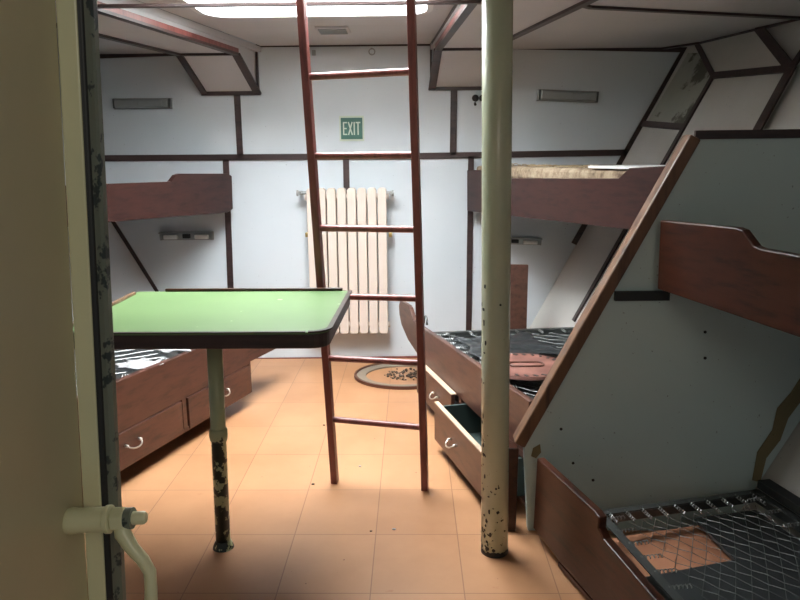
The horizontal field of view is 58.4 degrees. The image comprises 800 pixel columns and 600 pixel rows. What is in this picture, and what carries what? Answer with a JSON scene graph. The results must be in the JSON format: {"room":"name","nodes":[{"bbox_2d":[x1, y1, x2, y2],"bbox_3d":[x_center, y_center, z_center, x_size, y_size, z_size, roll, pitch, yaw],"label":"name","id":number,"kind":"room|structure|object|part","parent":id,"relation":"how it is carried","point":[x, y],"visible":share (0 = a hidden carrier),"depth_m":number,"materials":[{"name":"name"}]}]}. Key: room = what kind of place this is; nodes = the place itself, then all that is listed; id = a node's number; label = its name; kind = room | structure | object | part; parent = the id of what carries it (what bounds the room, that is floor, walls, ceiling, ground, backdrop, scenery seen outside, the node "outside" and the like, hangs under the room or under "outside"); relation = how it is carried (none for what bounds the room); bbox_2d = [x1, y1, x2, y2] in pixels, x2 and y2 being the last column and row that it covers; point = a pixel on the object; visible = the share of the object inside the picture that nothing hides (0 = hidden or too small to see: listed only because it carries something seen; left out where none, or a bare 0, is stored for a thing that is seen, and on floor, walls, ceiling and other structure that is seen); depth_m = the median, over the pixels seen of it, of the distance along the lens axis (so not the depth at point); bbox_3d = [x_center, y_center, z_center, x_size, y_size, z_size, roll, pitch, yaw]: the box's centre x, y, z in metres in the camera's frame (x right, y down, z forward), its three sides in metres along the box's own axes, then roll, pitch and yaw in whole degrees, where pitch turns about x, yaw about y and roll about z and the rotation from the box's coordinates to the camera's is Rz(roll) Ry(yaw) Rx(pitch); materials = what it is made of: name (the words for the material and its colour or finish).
{"room":"dormitory","nodes":[
{"label":"dormitory","id":0,"kind":"room"},
{"bbox_2d":[63,145,154,317],"bbox_3d":[-2.799,-0.180,2.578,1.252,2.319,5.489,3,12,15],"label":"wall","id":1,"kind":"structure","parent":0,"point":[127,277],"depth_m":4.96,"materials":[{"name":"white paint"}]},
{"bbox_2d":[65,174,232,226],"bbox_3d":[-2.008,-0.520,3.840,0.926,0.274,2.602,3,12,19],"label":"bunk bed","id":2,"kind":"object","parent":1,"relation":"attached to","point":[182,194],"visible":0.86,"depth_m":4.28,"materials":[{"name":"brown wood"}]},
{"bbox_2d":[57,0,260,54],"bbox_3d":[-2.769,-1.171,2.372,3.598,0.035,5.030,0,11,1],"label":"ceiling","id":3,"kind":"structure","parent":0,"point":[106,46],"depth_m":4.30,"materials":[{"name":"paint"}]},
{"bbox_2d":[138,0,453,45],"bbox_3d":[-0.708,-1.226,2.329,2.451,0.040,5.030,0,11,1],"label":"ceiling","id":4,"kind":"structure","parent":0,"point":[364,30],"depth_m":4.13,"materials":[{"name":"paint"}]},
{"bbox_2d":[97,0,481,8],"bbox_3d":[-0.465,-1.213,2.933,1.634,0.012,0.028,0,11,0],"label":"trim","id":5,"kind":"structure","parent":4,"relation":"attached to","point":[423,2],"depth_m":2.92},
{"bbox_2d":[178,0,432,18],"bbox_3d":[-0.447,-1.657,3.043,1.205,0.604,1.430,0,11,1],"label":"ceiling light","id":6,"kind":"object","parent":4,"relation":"attached to","point":[383,10],"depth_m":3.77,"materials":[{"name":"white plastic"}]},
{"bbox_2d":[315,26,350,34],"bbox_3d":[-0.391,-1.574,4.179,0.190,0.019,0.200,0,11,1],"label":"ceiling vent","id":7,"kind":"object","parent":4,"relation":"in","point":[323,30],"visible":1,"depth_m":4.12,"materials":[{"name":"metal"}]},
{"bbox_2d":[58,35,679,357],"bbox_3d":[-0.120,-0.660,5.021,5.600,2.300,0.040,0,11,1],"label":"wall","id":8,"kind":"structure","parent":0,"point":[269,221],"depth_m":4.93,"materials":[{"name":"white paint"}]},
{"bbox_2d":[111,222,158,291],"bbox_3d":[-1.935,-0.374,5.082,0.479,0.833,0.010,0,11,1],"label":"trim","id":9,"kind":"structure","parent":8,"relation":"attached to","point":[115,225],"depth_m":5.09,"materials":[{"name":"brown wood"}]},
{"bbox_2d":[100,53,173,58],"bbox_3d":[-1.864,-1.653,4.821,0.736,0.052,0.010,0,11,1],"label":"trim","id":10,"kind":"structure","parent":8,"relation":"attached to","point":[102,56],"depth_m":4.82,"materials":[{"name":"brown wood"}]},
{"bbox_2d":[112,98,172,108],"bbox_3d":[-1.754,-1.336,4.861,0.406,0.073,0.055,0,11,1],"label":"lamp","id":11,"kind":"object","parent":8,"relation":"attached to","point":[118,103],"visible":1,"depth_m":4.84,"materials":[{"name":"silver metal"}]},
{"bbox_2d":[55,0,261,95],"bbox_3d":[-1.531,-1.160,2.945,0.552,0.318,4.019,2,12,13],"label":"ceiling beam","id":12,"kind":"structure","parent":8,"relation":"attached to","point":[216,66],"depth_m":4.23,"materials":[{"name":"paint"}]},
{"bbox_3d":[-1.812,-1.180,2.768,0.035,0.014,3.558,2,12,14],"label":"edge moulding","id":13,"kind":"part","parent":12,"relation":"part of","materials":[{"name":"brown wood"}]},
{"bbox_3d":[-1.371,-1.183,2.761,0.697,0.014,3.467,0,11,1],"label":"edge moulding","id":14,"kind":"part","parent":12,"relation":"part of","materials":[{"name":"brown wood"}]},
{"bbox_3d":[-1.361,-1.201,2.757,0.014,0.030,3.504,2,12,11],"label":"edge moulding","id":15,"kind":"part","parent":12,"relation":"part of","materials":[{"name":"brown wood"}]},
{"bbox_3d":[-1.351,-1.462,4.655,0.041,0.222,0.399,1,12,6],"label":"edge moulding","id":16,"kind":"part","parent":12,"relation":"part of","materials":[{"name":"brown wood"}]},
{"bbox_3d":[-1.196,-1.526,4.444,0.355,0.014,0.030,0,11,1],"label":"edge moulding","id":17,"kind":"part","parent":12,"relation":"part of","materials":[{"name":"brown wood"}]},
{"bbox_3d":[-1.147,-1.403,4.849,0.402,0.030,0.010,0,11,1],"label":"edge moulding","id":18,"kind":"part","parent":12,"relation":"part of","materials":[{"name":"brown wood"}]},
{"bbox_3d":[-0.992,-1.464,4.649,0.051,0.223,0.400,1,12,7],"label":"edge moulding","id":19,"kind":"part","parent":12,"relation":"part of","materials":[{"name":"brown wood"}]},
{"bbox_3d":[-0.959,-1.552,4.812,0.012,0.303,0.030,0,11,1],"label":"edge moulding","id":20,"kind":"part","parent":12,"relation":"part of","materials":[{"name":"brown wood"}]},
{"bbox_2d":[158,231,213,239],"bbox_3d":[-1.506,-0.450,5.038,0.377,0.061,0.052,0,11,1],"label":"lamp","id":21,"kind":"object","parent":8,"relation":"attached to","point":[196,235],"visible":1,"depth_m":5.03,"materials":[{"name":"silver metal"}]},
{"bbox_2d":[182,234,190,237],"bbox_3d":[-1.506,-0.450,5.040,0.050,0.030,0.030,0,11,1],"label":"switch","id":22,"kind":"object","parent":21,"relation":"attached to","point":[183,235],"depth_m":5.03,"materials":[{"name":"black plastic"}]},
{"bbox_2d":[223,159,233,287],"bbox_3d":[-1.212,-0.323,5.081,0.068,1.333,0.010,0,11,1],"label":"trim","id":23,"kind":"structure","parent":8,"relation":"attached to","point":[228,228],"depth_m":5.06,"materials":[{"name":"brown wood"}]},
{"bbox_2d":[105,154,364,160],"bbox_3d":[-1.078,-0.987,4.944,2.432,0.048,0.010,0,11,1],"label":"trim","id":24,"kind":"structure","parent":8,"relation":"attached to","point":[198,157],"depth_m":4.94,"materials":[{"name":"brown wood"}]},
{"bbox_2d":[234,95,242,156],"bbox_3d":[-1.107,-1.195,4.903,0.043,0.421,0.010,0,11,1],"label":"trim","id":25,"kind":"structure","parent":8,"relation":"attached to","point":[237,104],"depth_m":4.90,"materials":[{"name":"brown wood"}]},
{"bbox_2d":[256,356,416,358],"bbox_3d":[-0.455,0.430,5.222,1.494,0.042,0.010,0,11,1],"label":"trim","id":26,"kind":"structure","parent":8,"relation":"attached to","point":[360,356],"depth_m":5.22,"materials":[{"name":"brown wood"}]},
{"bbox_2d":[256,44,429,46],"bbox_3d":[-0.377,-1.713,4.786,1.181,0.034,0.010,0,11,1],"label":"trim","id":27,"kind":"structure","parent":8,"relation":"attached to","point":[256,44],"depth_m":4.78,"materials":[{"name":"brown wood"}]},
{"bbox_2d":[296,187,393,333],"bbox_3d":[-0.368,-0.270,5.008,0.663,1.020,0.130,0,11,1],"label":"radiator","id":28,"kind":"object","parent":8,"relation":"attached to","point":[335,208],"visible":0.83,"depth_m":4.94,"materials":[{"name":"beige metal"}]},
{"bbox_2d":[343,159,349,193],"bbox_3d":[-0.372,-0.839,4.963,0.042,0.288,0.010,0,11,1],"label":"trim","id":29,"kind":"structure","parent":8,"relation":"attached to","point":[346,180],"depth_m":4.95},
{"bbox_2d":[339,116,363,140],"bbox_3d":[-0.331,-1.174,4.893,0.168,0.168,0.013,0,11,1],"label":"exit sign","id":30,"kind":"object","parent":8,"relation":"attached to","point":[351,128],"visible":1,"depth_m":4.89,"materials":[{"name":"green plastic"}]},
{"bbox_2d":[450,90,456,153],"bbox_3d":[0.365,-1.212,4.876,0.049,0.438,0.010,0,11,1],"label":"trim","id":31,"kind":"structure","parent":8,"relation":"attached to","point":[453,103],"depth_m":4.87,"materials":[{"name":"brown wood"}]},
{"bbox_2d":[466,156,473,330],"bbox_3d":[0.492,-0.368,5.046,0.045,1.271,0.010,0,11,1],"label":"trim","id":32,"kind":"structure","parent":8,"relation":"attached to","point":[470,160],"depth_m":5.06,"materials":[{"name":"brown wood"}]},
{"bbox_2d":[472,94,478,105],"bbox_3d":[0.508,-1.349,4.830,0.047,0.074,0.048,0,11,1],"label":"hook","id":33,"kind":"object","parent":8,"relation":"attached to","point":[475,98],"visible":1,"depth_m":4.81,"materials":[{"name":"black metal"}]},
{"bbox_3d":[0.508,-1.362,4.826,0.047,0.048,0.045,0,11,1],"label":"knob","id":34,"kind":"part","parent":33,"relation":"part of","materials":[{"name":"black metal"}]},
{"bbox_2d":[420,149,627,158],"bbox_3d":[0.847,-1.001,4.912,1.420,0.052,0.010,0,11,1],"label":"trim","id":35,"kind":"structure","parent":8,"relation":"attached to","point":[563,153],"depth_m":4.91,"materials":[{"name":"brown wood"}]},
{"bbox_2d":[511,237,542,244],"bbox_3d":[0.806,-0.412,5.010,0.374,0.063,0.052,0,11,1],"label":"lamp","id":36,"kind":"object","parent":8,"relation":"attached to","point":[514,240],"visible":0.67,"depth_m":5.00,"materials":[{"name":"silver metal"}]},
{"bbox_2d":[511,239,518,242],"bbox_3d":[0.806,-0.412,5.011,0.051,0.026,0.030,0,11,1],"label":"switch","id":37,"kind":"object","parent":36,"relation":"attached to","point":[512,240],"depth_m":5.00,"materials":[{"name":"black plastic"}]},
{"bbox_2d":[537,89,598,102],"bbox_3d":[1.132,-1.373,4.809,0.415,0.095,0.055,0,11,1],"label":"lamp","id":38,"kind":"object","parent":8,"relation":"attached to","point":[542,94],"visible":1,"depth_m":4.79,"materials":[{"name":"silver metal"}]},
{"bbox_2d":[526,47,686,51],"bbox_3d":[1.287,-1.681,4.767,1.425,0.077,0.010,0,11,1],"label":"trim","id":39,"kind":"structure","parent":8,"relation":"attached to","point":[655,49],"depth_m":4.76,"materials":[{"name":"brown wood"}]},
{"bbox_2d":[571,48,684,244],"bbox_3d":[1.562,-1.029,4.895,0.726,1.315,0.010,0,11,1],"label":"trim","id":40,"kind":"structure","parent":8,"relation":"attached to","point":[582,228],"depth_m":4.85,"materials":[{"name":"brown wood"}]},
{"bbox_2d":[82,358,661,599],"bbox_3d":[-0.350,0.966,2.651,7.000,0.040,5.500,0,11,1],"label":"floor","id":41,"kind":"structure","parent":0,"point":[293,538],"depth_m":2.96,"materials":[{"name":"tile"}]},
{"bbox_2d":[0,0,157,599],"bbox_3d":[-0.386,0.265,0.522,0.200,1.940,0.761,0,11,1],"label":"door","id":42,"kind":"structure","parent":41,"relation":"on","point":[44,520],"depth_m":0.77,"materials":[{"name":"beige paint"}]},
{"bbox_2d":[122,507,136,528],"bbox_3d":[-0.313,0.252,0.827,0.009,0.025,0.025,0,11,1],"label":"washer","id":43,"kind":"object","parent":42,"relation":"in","point":[129,514],"depth_m":0.82,"materials":[{"name":"green paint"}]},
{"bbox_3d":[-0.307,0.367,0.840,0.053,0.238,0.024,6,13,28],"label":"lever","id":44,"kind":"part","parent":42,"relation":"part of","materials":[{"name":"paint"}]},
{"bbox_2d":[74,349,273,493],"bbox_3d":[-1.565,0.477,3.597,1.078,0.564,2.398,3,12,15],"label":"bunk bed","id":45,"kind":"object","parent":41,"relation":"on","point":[157,403],"visible":0.16,"depth_m":3.51,"materials":[{"name":"brown wood"}]},
{"bbox_3d":[-1.238,0.670,3.182,0.020,0.165,0.873,3,12,19],"label":"drawer","id":46,"kind":"part","parent":45,"relation":"part of","materials":[{"name":"brown wood"}]},
{"bbox_3d":[-1.192,0.650,3.224,0.038,0.028,0.103,3,12,19],"label":"handle","id":47,"kind":"part","parent":45,"relation":"part of","materials":[{"name":"silver metal"}]},
{"bbox_2d":[115,357,165,368],"bbox_3d":[-1.246,0.306,3.424,0.240,0.025,0.161,0,11,1],"label":"paper sheet","id":48,"kind":"object","parent":45,"relation":"on","point":[141,363],"visible":0.97,"depth_m":3.42,"materials":[{"name":"grey paper"}]},
{"bbox_2d":[153,349,191,352],"bbox_3d":[-1.156,0.244,3.718,0.240,0.024,0.221,0,11,1],"label":"paper sheet","id":49,"kind":"object","parent":45,"relation":"on","point":[162,350],"visible":0.27,"depth_m":3.65,"materials":[{"name":"grey paper"}]},
{"bbox_3d":[-0.983,0.519,3.913,0.020,0.165,0.600,3,12,19],"label":"drawer","id":50,"kind":"part","parent":45,"relation":"part of","materials":[{"name":"brown wood"}]},
{"bbox_2d":[73,288,351,552],"bbox_3d":[-0.623,0.478,2.624,0.864,0.932,0.708,0,11,1],"label":"table","id":51,"kind":"object","parent":41,"relation":"on","point":[214,320],"visible":0.86,"depth_m":2.50,"materials":[{"name":"green laminate"}]},
{"bbox_3d":[-0.665,0.511,2.624,0.070,0.869,0.055,0,11,1],"label":"leg","id":52,"kind":"part","parent":51,"relation":"part of","materials":[{"name":"paint"}]},
{"bbox_2d":[296,0,428,490],"bbox_3d":[-0.131,-0.303,2.822,0.442,2.379,0.341,2,12,11],"label":"ladder","id":53,"kind":"object","parent":41,"relation":"on","point":[411,71],"visible":0.95,"depth_m":2.81,"materials":[{"name":"brown metal"}]},
{"bbox_3d":[-0.333,-0.309,2.862,0.029,2.379,0.338,2,12,11],"label":"rail","id":54,"kind":"part","parent":53,"relation":"part of","materials":[{"name":"brown wood"}]},
{"bbox_3d":[0.068,-0.298,2.785,0.030,2.379,0.342,2,12,12],"label":"rail","id":55,"kind":"part","parent":53,"relation":"part of","materials":[{"name":"brown wood"}]},
{"bbox_2d":[354,364,416,389],"bbox_3d":[0.027,0.499,4.784,0.666,0.020,0.576,0,11,1],"label":"rug","id":56,"kind":"object","parent":41,"relation":"on","point":[360,374],"visible":0.52,"depth_m":4.66,"materials":[{"name":"brown fabric"}]},
{"bbox_2d":[384,368,416,379],"bbox_3d":[0.082,0.493,4.786,0.379,0.030,0.250,0,11,1],"label":"pile","id":57,"kind":"object","parent":41,"relation":"on","point":[406,369],"visible":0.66,"depth_m":4.77,"materials":[{"name":"brown"}]},
{"bbox_2d":[399,264,573,506],"bbox_3d":[0.702,0.314,3.787,1.142,0.765,2.103,-2,12,-8],"label":"bunk bed","id":58,"kind":"object","parent":41,"relation":"on","point":[453,374],"visible":0.31,"depth_m":3.59,"materials":[{"name":"brown wood"}]},
{"bbox_3d":[0.189,0.517,3.958,0.020,0.190,0.633,-4,12,-14],"label":"drawer","id":59,"kind":"part","parent":58,"relation":"part of","materials":[{"name":"brown wood"}]},
{"bbox_3d":[0.226,0.658,3.268,0.038,0.028,0.088,-4,12,-14],"label":"handle","id":60,"kind":"part","parent":58,"relation":"part of","materials":[{"name":"silver metal"}]},
{"bbox_3d":[0.270,0.667,3.215,0.020,0.190,0.706,-4,12,-14],"label":"drawer","id":61,"kind":"part","parent":58,"relation":"part of","materials":[{"name":"brown wood"}]},
{"bbox_2d":[443,403,524,495],"bbox_3d":[0.497,0.655,3.274,0.450,0.165,0.685,-4,12,-14],"label":"drawer","id":62,"kind":"object","parent":58,"relation":"on","point":[464,454],"depth_m":3.24,"materials":[{"name":"brown wood"}]},
{"bbox_3d":[0.796,0.334,3.511,0.995,0.034,1.558,-2,12,-9],"label":"spring frame","id":63,"kind":"part","parent":58,"relation":"part of","materials":[{"name":"grey metal"}]},
{"bbox_2d":[453,331,561,358],"bbox_3d":[0.564,0.241,3.798,0.482,0.022,0.491,-4,12,-15],"label":"plastic sheet","id":64,"kind":"object","parent":58,"relation":"on","point":[521,342],"visible":0.71,"depth_m":3.78,"materials":[{"name":"grey plastic"}]},
{"bbox_3d":[0.679,-0.002,4.594,0.276,0.465,0.025,0,11,1],"label":"headboard","id":65,"kind":"part","parent":58,"relation":"part of","materials":[{"name":"brown wood"}]},
{"bbox_2d":[510,353,555,380],"bbox_3d":[0.588,0.306,3.362,0.400,0.022,0.400,0,11,1],"label":"seat pad","id":66,"kind":"object","parent":58,"relation":"on","point":[523,366],"visible":0.53,"depth_m":3.32,"materials":[{"name":"pink fabric"}]},
{"bbox_2d":[481,0,512,557],"bbox_3d":[0.330,-0.130,2.449,0.126,2.176,0.102,0,11,1],"label":"pillar","id":67,"kind":"structure","parent":41,"relation":"on","point":[497,15],"depth_m":2.42,"materials":[{"name":"beige metal"}]},
{"bbox_2d":[508,129,799,531],"bbox_3d":[1.231,0.149,2.662,1.653,1.527,0.075,0,11,1],"label":"wall","id":68,"kind":"structure","parent":41,"relation":"on","point":[653,394],"depth_m":2.67,"materials":[{"name":"grey paint"}]},
{"bbox_3d":[0.434,0.731,2.793,0.046,0.349,0.060,0,11,1],"label":"foot post","id":69,"kind":"part","parent":68,"relation":"part of","materials":[{"name":"red wood"}]},
{"bbox_3d":[0.742,-0.013,2.637,0.618,1.156,0.075,0,11,1],"label":"edge moulding","id":70,"kind":"part","parent":68,"relation":"part of","materials":[{"name":"brown wood"}]},
{"bbox_2d":[533,458,799,599],"bbox_3d":[1.118,0.881,2.044,0.833,0.339,1.625,-4,12,-14],"label":"bunk bed","id":71,"kind":"object","parent":41,"relation":"on","point":[742,555],"visible":1,"depth_m":2.40,"materials":[{"name":"red wood"}]},
{"bbox_3d":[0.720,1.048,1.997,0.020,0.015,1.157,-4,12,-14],"label":"drawer","id":72,"kind":"part","parent":71,"relation":"part of","materials":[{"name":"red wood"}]},
{"bbox_3d":[0.940,0.876,2.428,0.434,0.010,0.352,-3,12,-11],"label":"board","id":73,"kind":"part","parent":71,"relation":"part of","materials":[{"name":"brown wood"}]},
{"bbox_3d":[1.129,0.874,1.968,0.713,0.034,1.356,-3,12,-11],"label":"spring frame","id":74,"kind":"part","parent":71,"relation":"part of","materials":[{"name":"grey metal"}]},
{"bbox_3d":[1.484,0.810,2.026,0.050,0.030,1.323,-3,12,-11],"label":"rail","id":75,"kind":"part","parent":71,"relation":"part of","materials":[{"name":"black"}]},
{"bbox_2d":[430,0,799,49],"bbox_3d":[1.897,-1.200,2.294,3.469,0.035,5.030,0,11,1],"label":"ceiling","id":76,"kind":"structure","parent":0,"point":[582,28],"depth_m":3.90,"materials":[{"name":"paint"}]},
{"bbox_2d":[590,5,799,19],"bbox_3d":[1.493,-1.429,3.561,1.229,0.012,0.035,-4,12,-16],"label":"trim","id":77,"kind":"structure","parent":76,"relation":"attached to","point":[594,7],"depth_m":3.54,"materials":[{"name":"brown wood"}]},
{"bbox_2d":[529,20,799,539],"bbox_3d":[1.902,-0.209,2.498,1.203,2.318,5.373,-3,12,-10],"label":"wall","id":78,"kind":"structure","parent":0,"point":[651,145],"depth_m":4.61,"materials":[{"name":"paint"}]},
{"bbox_2d":[428,0,597,90],"bbox_3d":[0.678,-1.185,2.921,0.781,0.302,3.905,-1,11,-3],"label":"ceiling beam","id":79,"kind":"structure","parent":78,"relation":"attached to","point":[456,56],"depth_m":3.87,"materials":[{"name":"paint"}]},
{"bbox_3d":[0.207,-1.568,4.791,0.012,0.286,0.030,0,11,1],"label":"edge moulding","id":80,"kind":"part","parent":79,"relation":"part of","materials":[{"name":"brown wood"}]},
{"bbox_3d":[0.223,-1.470,4.584,0.050,0.205,0.486,-1,11,-2],"label":"edge moulding","id":81,"kind":"part","parent":79,"relation":"part of","materials":[{"name":"brown wood"}]},
{"bbox_3d":[0.307,-1.318,2.897,0.012,0.020,3.820,-1,11,-3],"label":"edge moulding","id":82,"kind":"part","parent":79,"relation":"part of","materials":[{"name":"brown wood"}]},
{"bbox_3d":[0.312,-1.203,2.685,0.014,0.030,3.359,-1,11,-3],"label":"edge moulding","id":83,"kind":"part","parent":79,"relation":"part of","materials":[{"name":"brown wood"}]},
{"bbox_3d":[0.399,-1.429,4.820,0.405,0.031,0.010,0,11,1],"label":"edge moulding","id":84,"kind":"part","parent":79,"relation":"part of","materials":[{"name":"brown wood"}]},
{"bbox_3d":[0.322,-1.184,2.689,0.276,0.014,3.373,0,11,1],"label":"edge moulding","id":85,"kind":"part","parent":79,"relation":"part of","materials":[{"name":"brown wood"}]},
{"bbox_3d":[0.385,-1.517,4.329,0.309,0.014,0.030,0,11,1],"label":"edge moulding","id":86,"kind":"part","parent":79,"relation":"part of","materials":[{"name":"brown wood"}]},
{"bbox_3d":[0.849,-1.187,2.680,0.035,0.014,3.436,-3,12,-10],"label":"edge moulding","id":87,"kind":"part","parent":79,"relation":"part of","materials":[{"name":"brown wood"}]},
{"bbox_2d":[467,164,664,229],"bbox_3d":[1.275,-0.560,3.790,0.904,0.330,2.618,-4,12,-17],"label":"bunk bed","id":88,"kind":"object","parent":78,"relation":"attached to","point":[614,198],"visible":0.5,"depth_m":3.57,"materials":[{"name":"brown wood"}]},
{"bbox_2d":[512,163,591,167],"bbox_3d":[0.802,-0.782,4.156,0.184,0.018,1.274,-4,12,-15],"label":"litter","id":89,"kind":"object","parent":88,"relation":"on","point":[528,165],"visible":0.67,"depth_m":3.98,"materials":[{"name":"beige"}]},
{"bbox_3d":[1.179,-0.650,3.714,0.890,0.075,2.473,-3,12,-10],"label":"mattress","id":90,"kind":"part","parent":88,"relation":"part of","materials":[{"name":"fabric"}]},
{"bbox_2d":[588,165,665,168],"bbox_3d":[1.217,-0.578,3.118,0.350,0.012,0.894,-4,12,-17],"label":"board","id":91,"kind":"object","parent":88,"relation":"on","point":[592,166],"visible":0.29,"depth_m":3.33,"materials":[{"name":"white plastic"}]},
{"bbox_2d":[661,42,698,48],"bbox_3d":[1.777,-1.668,4.727,0.030,0.012,0.460,-8,14,-33],"label":"trim","id":92,"kind":"structure","parent":78,"relation":"attached to","point":[694,43],"depth_m":4.64,"materials":[{"name":"brown wood"}]},
{"bbox_2d":[572,27,796,321],"bbox_3d":[1.570,-0.631,4.216,0.974,1.896,1.155,0,11,1],"label":"wall","id":93,"kind":"structure","parent":78,"relation":"attached to","point":[749,72],"depth_m":4.00,"materials":[{"name":"paint"}]},
{"bbox_3d":[1.964,-1.400,4.090,0.164,0.289,1.061,-2,12,-9],"label":"knee panel","id":94,"kind":"part","parent":93,"relation":"part of","materials":[{"name":"paint"}]},
{"bbox_2d":[658,220,799,336],"bbox_3d":[1.514,0.020,1.720,0.861,0.304,1.886,-3,12,-10],"label":"bunk bed","id":95,"kind":"object","parent":78,"relation":"attached to","point":[724,268],"visible":1,"depth_m":2.19,"materials":[{"name":"red wood"}]},
{"bbox_2d":[755,19,799,29],"bbox_3d":[2.070,-1.498,3.873,0.030,0.012,0.366,-4,12,-16],"label":"trim","id":96,"kind":"structure","parent":78,"relation":"attached to","point":[787,21],"depth_m":3.90,"materials":[{"name":"brown wood"}]},
{"bbox_2d":[788,50,799,67],"bbox_3d":[1.999,-1.227,3.565,0.102,0.149,0.042,3,12,17],"label":"trim","id":97,"kind":"structure","parent":78,"relation":"attached to","point":[796,60],"depth_m":3.57,"materials":[{"name":"brown wood"}]},
{"bbox_2d":[648,53,709,122],"bbox_3d":[1.812,-1.342,4.547,0.234,0.491,0.520,-2,12,-8],"label":"wall","id":98,"kind":"structure","parent":0,"point":[691,77],"depth_m":4.56,"materials":[{"name":"paint"}]},
{"bbox_2d":[641,121,682,129],"bbox_3d":[1.691,-1.117,4.575,0.029,0.090,0.603,-2,12,-8],"label":"trim","id":99,"kind":"structure","parent":98,"relation":"attached to","point":[652,124],"depth_m":4.59,"materials":[{"name":"brown wood"}]}
]}

